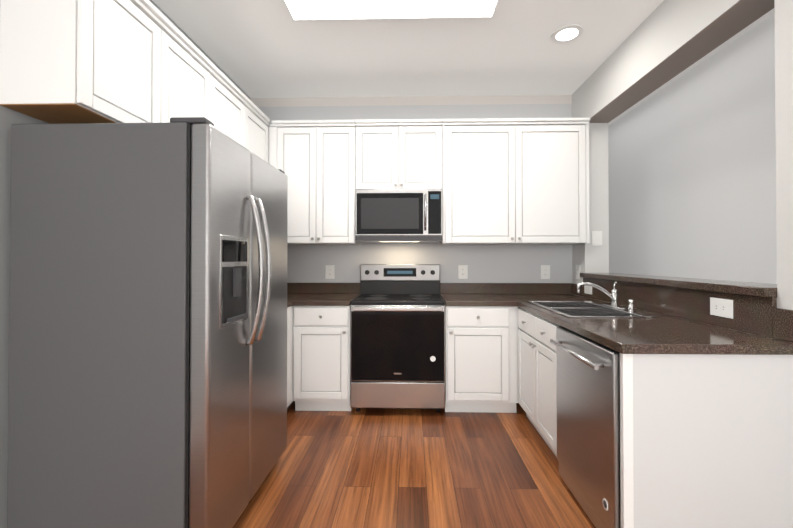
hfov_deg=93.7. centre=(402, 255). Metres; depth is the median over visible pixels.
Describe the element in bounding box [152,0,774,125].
ceiling
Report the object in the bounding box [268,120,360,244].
upper cabinet
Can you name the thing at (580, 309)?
sink
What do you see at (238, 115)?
upper cabinet
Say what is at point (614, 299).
faucet
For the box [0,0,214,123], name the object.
upper cabinet
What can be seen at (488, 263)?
wall
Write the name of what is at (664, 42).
header beam
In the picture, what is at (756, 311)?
raised bar ledge
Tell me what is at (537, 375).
base cabinet
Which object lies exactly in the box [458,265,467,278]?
electrical outlet
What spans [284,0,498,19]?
ceiling light fixture
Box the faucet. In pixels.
[577,282,633,311]
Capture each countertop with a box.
[287,283,302,307]
[299,283,359,305]
[440,283,518,305]
[507,283,590,300]
[515,297,646,353]
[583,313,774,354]
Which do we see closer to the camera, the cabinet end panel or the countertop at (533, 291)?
the cabinet end panel
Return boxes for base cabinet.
[287,306,293,409]
[293,305,351,410]
[445,305,517,412]
[518,307,558,456]
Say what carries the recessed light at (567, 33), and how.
in the ceiling
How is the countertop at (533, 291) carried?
on the base cabinet at (537, 375)
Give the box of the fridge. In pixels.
[7,117,287,527]
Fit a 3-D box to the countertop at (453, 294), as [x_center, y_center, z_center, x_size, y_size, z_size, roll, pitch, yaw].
[0.620,0.335,3.275,0.539,0.145,0.653,0,-1,1]
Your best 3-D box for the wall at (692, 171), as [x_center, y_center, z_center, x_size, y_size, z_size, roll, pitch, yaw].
[2.486,-0.138,3.185,0.120,2.840,3.256,0,-1,1]
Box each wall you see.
[0,0,249,527]
[250,95,572,328]
[572,0,792,342]
[608,14,776,283]
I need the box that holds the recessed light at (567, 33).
[551,24,582,42]
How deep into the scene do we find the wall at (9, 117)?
1.46 m
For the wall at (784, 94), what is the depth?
1.57 m
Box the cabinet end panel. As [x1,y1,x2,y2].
[620,353,792,527]
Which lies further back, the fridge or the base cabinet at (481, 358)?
the base cabinet at (481, 358)
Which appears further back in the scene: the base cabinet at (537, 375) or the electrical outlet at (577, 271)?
the electrical outlet at (577, 271)
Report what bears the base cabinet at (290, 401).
on the floor
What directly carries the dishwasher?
on the floor
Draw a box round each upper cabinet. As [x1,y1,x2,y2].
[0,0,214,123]
[208,66,269,162]
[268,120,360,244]
[355,119,441,188]
[440,121,589,244]
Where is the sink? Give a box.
[527,301,657,325]
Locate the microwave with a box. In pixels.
[355,189,442,242]
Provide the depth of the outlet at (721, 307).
1.83 m
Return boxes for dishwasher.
[550,326,620,527]
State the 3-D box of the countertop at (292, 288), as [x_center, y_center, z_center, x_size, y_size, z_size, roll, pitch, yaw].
[-1.188,0.333,2.996,0.660,0.145,1.298,0,-1,1]
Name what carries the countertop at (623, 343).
on the base cabinet at (537, 375)
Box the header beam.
[584,0,773,122]
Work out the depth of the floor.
2.15 m
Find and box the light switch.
[592,231,601,245]
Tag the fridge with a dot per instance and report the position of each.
(148, 332)
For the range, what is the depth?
2.96 m
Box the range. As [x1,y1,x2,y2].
[350,264,444,412]
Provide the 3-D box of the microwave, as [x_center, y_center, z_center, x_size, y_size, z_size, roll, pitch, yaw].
[-0.030,-0.351,3.408,0.760,0.454,0.432,0,-1,1]
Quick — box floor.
[233,401,595,527]
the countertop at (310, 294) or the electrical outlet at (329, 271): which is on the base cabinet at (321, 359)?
the countertop at (310, 294)
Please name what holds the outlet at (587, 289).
attached to the raised bar ledge
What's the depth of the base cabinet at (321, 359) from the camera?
3.00 m
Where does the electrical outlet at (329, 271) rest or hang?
attached to the wall at (488, 263)
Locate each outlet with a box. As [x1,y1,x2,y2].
[325,265,333,278]
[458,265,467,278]
[541,265,549,278]
[576,265,579,278]
[584,286,591,294]
[710,297,732,318]
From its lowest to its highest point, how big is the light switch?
0.133 m
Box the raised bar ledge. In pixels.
[567,273,792,354]
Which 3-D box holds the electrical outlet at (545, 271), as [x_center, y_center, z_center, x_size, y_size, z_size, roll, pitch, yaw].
[1.375,0.161,3.582,0.089,0.133,0.009,0,-1,1]
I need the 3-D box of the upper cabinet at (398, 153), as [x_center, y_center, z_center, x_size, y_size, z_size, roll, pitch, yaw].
[-0.031,-0.887,3.439,0.766,0.611,0.381,0,-1,1]

